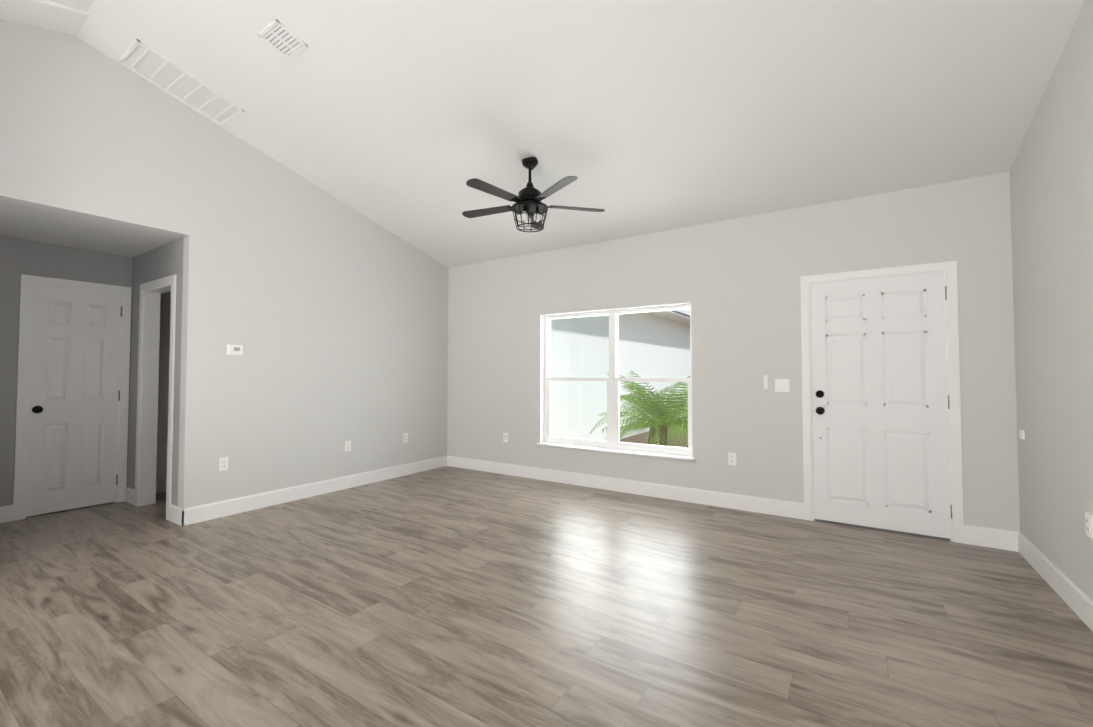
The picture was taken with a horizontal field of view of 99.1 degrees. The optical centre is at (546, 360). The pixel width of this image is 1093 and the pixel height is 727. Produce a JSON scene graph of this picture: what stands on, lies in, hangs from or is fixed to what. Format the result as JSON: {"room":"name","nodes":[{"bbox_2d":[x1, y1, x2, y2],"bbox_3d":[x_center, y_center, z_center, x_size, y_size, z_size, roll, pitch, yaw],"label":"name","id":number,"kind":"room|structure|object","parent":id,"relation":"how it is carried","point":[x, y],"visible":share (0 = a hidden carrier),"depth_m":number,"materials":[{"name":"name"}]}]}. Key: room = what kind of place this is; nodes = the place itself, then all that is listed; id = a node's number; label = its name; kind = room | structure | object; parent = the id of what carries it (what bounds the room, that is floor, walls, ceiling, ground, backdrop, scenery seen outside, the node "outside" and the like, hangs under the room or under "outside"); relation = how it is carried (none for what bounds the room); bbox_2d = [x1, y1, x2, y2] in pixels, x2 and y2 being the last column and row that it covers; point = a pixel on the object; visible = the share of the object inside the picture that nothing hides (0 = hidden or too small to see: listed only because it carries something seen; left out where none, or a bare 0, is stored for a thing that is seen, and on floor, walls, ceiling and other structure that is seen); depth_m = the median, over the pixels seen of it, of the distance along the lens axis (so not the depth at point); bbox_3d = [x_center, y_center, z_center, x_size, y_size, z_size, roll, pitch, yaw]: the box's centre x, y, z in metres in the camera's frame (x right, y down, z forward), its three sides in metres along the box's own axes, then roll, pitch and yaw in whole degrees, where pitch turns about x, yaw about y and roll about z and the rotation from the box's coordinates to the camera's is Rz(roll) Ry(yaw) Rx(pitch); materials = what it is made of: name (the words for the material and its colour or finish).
{"room":"empty living room","nodes":[
{"label":"empty living room","id":0,"kind":"room"},
{"bbox_2d":[0,200,182,256],"bbox_3d":[-4.694,-1.105,3.213,1.880,0.080,3.020,-1,-2,33],"label":"ceiling","id":1,"kind":"structure","parent":0,"point":[25,222],"depth_m":3.82,"materials":[{"name":"grey paint"}]},
{"bbox_2d":[0,236,183,506],"bbox_3d":[-3.764,0.115,4.203,1.450,2.500,3.647,-1,-2,33],"label":"wall","id":2,"kind":"structure","parent":0,"point":[18,257],"depth_m":4.14,"materials":[{"name":"grey paint"}]},
{"bbox_2d":[0,505,13,522],"bbox_3d":[-4.547,1.288,3.883,0.015,0.135,0.148,-1,-2,33],"label":"baseboard","id":3,"kind":"structure","parent":2,"relation":"attached to","point":[6,512],"depth_m":3.91,"materials":[{"name":"white wood"}]},
{"bbox_2d":[13,274,131,520],"bbox_3d":[-4.358,0.320,4.309,0.138,2.096,0.732,-1,-2,33],"label":"door frame","id":4,"kind":"structure","parent":2,"relation":"attached to","point":[27,281],"depth_m":4.05,"materials":[{"name":"white wood"}]},
{"bbox_2d":[26,284,121,516],"bbox_3d":[-4.303,0.348,4.276,0.105,2.014,0.602,-1,-2,33],"label":"hall door","id":5,"kind":"structure","parent":2,"relation":"in","point":[73,408],"depth_m":4.26,"materials":[{"name":"white wood"}]},
{"bbox_2d":[125,487,134,504],"bbox_3d":[-3.996,1.306,4.482,0.278,0.135,0.015,-1,-2,33],"label":"baseboard","id":6,"kind":"structure","parent":2,"relation":"attached to","point":[129,493],"depth_m":4.48,"materials":[{"name":"white wood"}]},
{"bbox_2d":[134,274,176,520],"bbox_3d":[-3.506,0.319,4.262,0.822,2.096,0.138,-1,-2,33],"label":"door frame","id":7,"kind":"structure","parent":2,"relation":"attached to","point":[147,397],"depth_m":4.42,"materials":[{"name":"white wood"}]},
{"bbox_2d":[0,19,447,508],"bbox_3d":[-4.302,-0.560,1.971,0.120,3.720,10.600,-1,-2,33],"label":"wall","id":8,"kind":"structure","parent":0,"point":[328,312],"depth_m":4.24,"materials":[{"name":"white paint"}]},
{"bbox_2d":[219,457,227,470],"bbox_3d":[-2.819,0.907,4.072,0.010,0.114,0.070,-1,-2,33],"label":"electrical outlet plate","id":9,"kind":"object","parent":8,"relation":"attached to","point":[223,463],"depth_m":4.07,"materials":[{"name":"white plastic"}]},
{"bbox_2d":[227,344,242,354],"bbox_3d":[-2.772,-0.093,4.157,0.026,0.090,0.124,-1,-2,33],"label":"thermostat","id":10,"kind":"object","parent":8,"relation":"attached to","point":[234,349],"visible":0.95,"depth_m":4.14,"materials":[{"name":"white plastic"}]},
{"bbox_2d":[176,456,447,525],"bbox_3d":[-2.171,1.322,5.043,0.015,0.135,2.955,-1,-2,33],"label":"baseboard","id":11,"kind":"structure","parent":8,"relation":"attached to","point":[196,514],"depth_m":4.58,"materials":[{"name":"white wood"}]},
{"bbox_2d":[345,440,350,451],"bbox_3d":[-2.161,0.936,5.075,0.010,0.114,0.070,-1,-2,33],"label":"electrical outlet plate","id":12,"kind":"object","parent":8,"relation":"attached to","point":[347,443],"depth_m":5.07,"materials":[{"name":"white plastic"}]},
{"bbox_2d":[403,433,407,442],"bbox_3d":[-1.731,0.955,5.730,0.010,0.114,0.070,-1,-2,33],"label":"electrical outlet plate","id":13,"kind":"object","parent":8,"relation":"attached to","point":[405,435],"depth_m":5.72,"materials":[{"name":"white plastic"}]},
{"bbox_2d":[0,466,1092,726],"bbox_3d":[-3.184,1.338,1.212,8.921,0.120,10.950,-1,-2,33],"label":"floor","id":14,"kind":"structure","parent":0,"point":[446,596],"depth_m":2.36,"materials":[{"name":"wood"}]},
{"bbox_2d":[48,0,1084,267],"bbox_3d":[-1.897,-1.954,0.462,5.841,1.142,10.950,-1,-2,33],"label":"ceiling","id":15,"kind":"structure","parent":0,"point":[404,120],"depth_m":3.22,"materials":[{"name":"white paint"}]},
{"bbox_2d":[0,0,89,35],"bbox_3d":[-3.424,-2.244,2.928,0.353,0.259,0.738,-1,-2,33],"label":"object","id":16,"kind":"structure","parent":15,"relation":"attached to","point":[50,15],"depth_m":3.07,"materials":[{"name":"white paint"}]},
{"bbox_2d":[118,39,244,125],"bbox_3d":[-2.855,-2.153,3.677,0.400,0.190,0.699,-1,-2,33],"label":"ceiling vent","id":17,"kind":"object","parent":15,"relation":"in","point":[148,63],"visible":1,"depth_m":3.64,"materials":[{"name":"white metal"}]},
{"bbox_2d":[257,18,307,59],"bbox_3d":[-1.763,-2.136,3.115,0.250,0.061,0.205,-1,-2,33],"label":"ceiling vent","id":18,"kind":"object","parent":15,"relation":"in","point":[279,37],"visible":1,"depth_m":3.11,"materials":[{"name":"white metal"}]},
{"bbox_2d":[462,157,604,231],"bbox_3d":[-0.179,-1.419,3.938,1.260,0.609,1.254,-1,-2,33],"label":"ceiling fan","id":19,"kind":"object","parent":15,"relation":"hanging from","point":[529,206],"visible":1,"depth_m":3.88,"materials":[{"name":"black metal"}]},
{"bbox_2d":[447,171,1019,531],"bbox_3d":[1.039,0.000,4.910,5.871,2.770,0.200,-1,-2,33],"label":"wall","id":20,"kind":"structure","parent":0,"point":[735,283],"depth_m":4.28,"materials":[{"name":"white paint"}]},
{"bbox_2d":[503,433,507,441],"bbox_3d":[-0.507,0.956,5.771,0.070,0.114,0.009,-1,-2,33],"label":"electrical outlet plate","id":21,"kind":"object","parent":20,"relation":"attached to","point":[505,435],"depth_m":5.77,"materials":[{"name":"white plastic"}]},
{"bbox_2d":[536,442,695,461],"bbox_3d":[0.686,0.978,5.027,1.840,0.026,0.125,-1,-2,33],"label":"window sill","id":22,"kind":"structure","parent":20,"relation":"attached to","point":[647,454],"depth_m":4.92,"materials":[{"name":"white wood"}]},
{"bbox_2d":[544,304,692,456],"bbox_3d":[0.740,0.212,5.131,1.780,1.520,0.088,-1,-2,33],"label":"window unit","id":23,"kind":"structure","parent":20,"relation":"in","point":[613,380],"depth_m":5.10,"materials":[{"name":"white plastic"}]},
{"bbox_2d":[448,456,803,519],"bbox_3d":[0.427,1.325,5.144,4.248,0.135,0.015,-1,-2,33],"label":"baseboard","id":24,"kind":"structure","parent":20,"relation":"attached to","point":[783,508],"depth_m":4.75,"materials":[{"name":"white wood"}]},
{"bbox_2d":[728,452,735,464],"bbox_3d":[1.717,0.914,4.313,0.070,0.114,0.009,-1,-2,33],"label":"electrical outlet plate","id":25,"kind":"object","parent":20,"relation":"attached to","point":[731,456],"depth_m":4.31,"materials":[{"name":"white plastic"}]},
{"bbox_2d":[764,375,767,388],"bbox_3d":[1.963,0.196,4.169,0.032,0.120,0.015,-1,-2,33],"label":"switch plate","id":26,"kind":"object","parent":20,"relation":"attached to","point":[765,376],"depth_m":4.16,"materials":[{"name":"white plastic"}]},
{"bbox_2d":[775,379,789,391],"bbox_3d":[2.072,0.222,4.099,0.116,0.114,0.013,-1,-2,33],"label":"switch plate","id":27,"kind":"object","parent":20,"relation":"attached to","point":[782,385],"depth_m":4.10,"materials":[{"name":"white plastic"}]},
{"bbox_2d":[810,272,951,538],"bbox_3d":[2.635,0.338,3.726,0.902,2.003,0.113,-1,-2,33],"label":"entry door","id":28,"kind":"structure","parent":20,"relation":"in","point":[880,425],"depth_m":3.72,"materials":[{"name":"white wood"}]},
{"bbox_2d":[800,261,963,543],"bbox_3d":[2.684,0.312,3.813,1.027,2.084,0.218,-1,-2,33],"label":"door frame","id":29,"kind":"structure","parent":20,"relation":"attached to","point":[949,268],"depth_m":3.54,"materials":[{"name":"white wood"}]},
{"bbox_2d":[964,525,1015,550],"bbox_3d":[3.173,1.273,3.343,0.283,0.135,0.015,-1,-2,33],"label":"baseboard","id":30,"kind":"structure","parent":20,"relation":"attached to","point":[973,535],"depth_m":3.33,"materials":[{"name":"white wood"}]},
{"bbox_2d":[1010,0,1092,600],"bbox_3d":[0.469,-0.651,-1.158,0.150,3.720,10.600,-1,-2,33],"label":"wall","id":31,"kind":"structure","parent":0,"point":[1051,185],"depth_m":2.59,"materials":[{"name":"white paint"}]},
{"bbox_2d":[1019,429,1024,438],"bbox_3d":[3.234,0.505,3.173,0.012,0.060,0.070,-1,-2,33],"label":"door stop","id":32,"kind":"object","parent":31,"relation":"attached to","point":[1021,434],"visible":1,"depth_m":3.16,"materials":[{"name":"white plastic"}]},
{"bbox_2d":[1016,532,1092,631],"bbox_3d":[0.400,1.142,-1.165,0.015,0.135,10.600,-1,-2,33],"label":"baseboard","id":33,"kind":"structure","parent":31,"relation":"attached to","point":[1073,596],"depth_m":2.63,"materials":[{"name":"white wood"}]},
{"bbox_2d":[1085,512,1092,538],"bbox_3d":[2.662,0.809,2.289,0.010,0.114,0.070,-1,-2,33],"label":"electrical outlet plate","id":34,"kind":"object","parent":31,"relation":"attached to","point":[1088,517],"depth_m":2.28,"materials":[{"name":"white plastic"}]},
{"label":"outside","id":35,"kind":"structure","parent":0,"visible":0},
{"bbox_2d":[620,422,687,447],"bbox_3d":[5.607,1.725,11.434,22.000,0.200,15.800,-1,-2,33],"label":"ground","id":36,"kind":"structure","parent":35,"point":[635,438],"depth_m":9.17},
{"bbox_2d":[551,309,690,440],"bbox_3d":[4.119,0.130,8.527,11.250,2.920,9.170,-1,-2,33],"label":"window glass","id":37,"kind":"object","parent":36,"relation":"on","point":[648,355],"depth_m":8.62,"materials":[{"name":"clear glass"}]},
{"bbox_2d":[589,372,690,445],"bbox_3d":[1.571,0.808,6.250,1.998,1.340,1.919,-1,-2,33],"label":"palm","id":38,"kind":"object","parent":36,"relation":"on","point":[646,397],"depth_m":6.10,"materials":[{"name":"green plant"}]},
{"bbox_2d":[598,382,687,446],"bbox_3d":[1.822,0.912,7.707,1.783,1.221,1.778,-1,-2,33],"label":"palm","id":39,"kind":"object","parent":36,"relation":"on","point":[643,427],"depth_m":7.64,"materials":[{"name":"green plant"}]}
]}

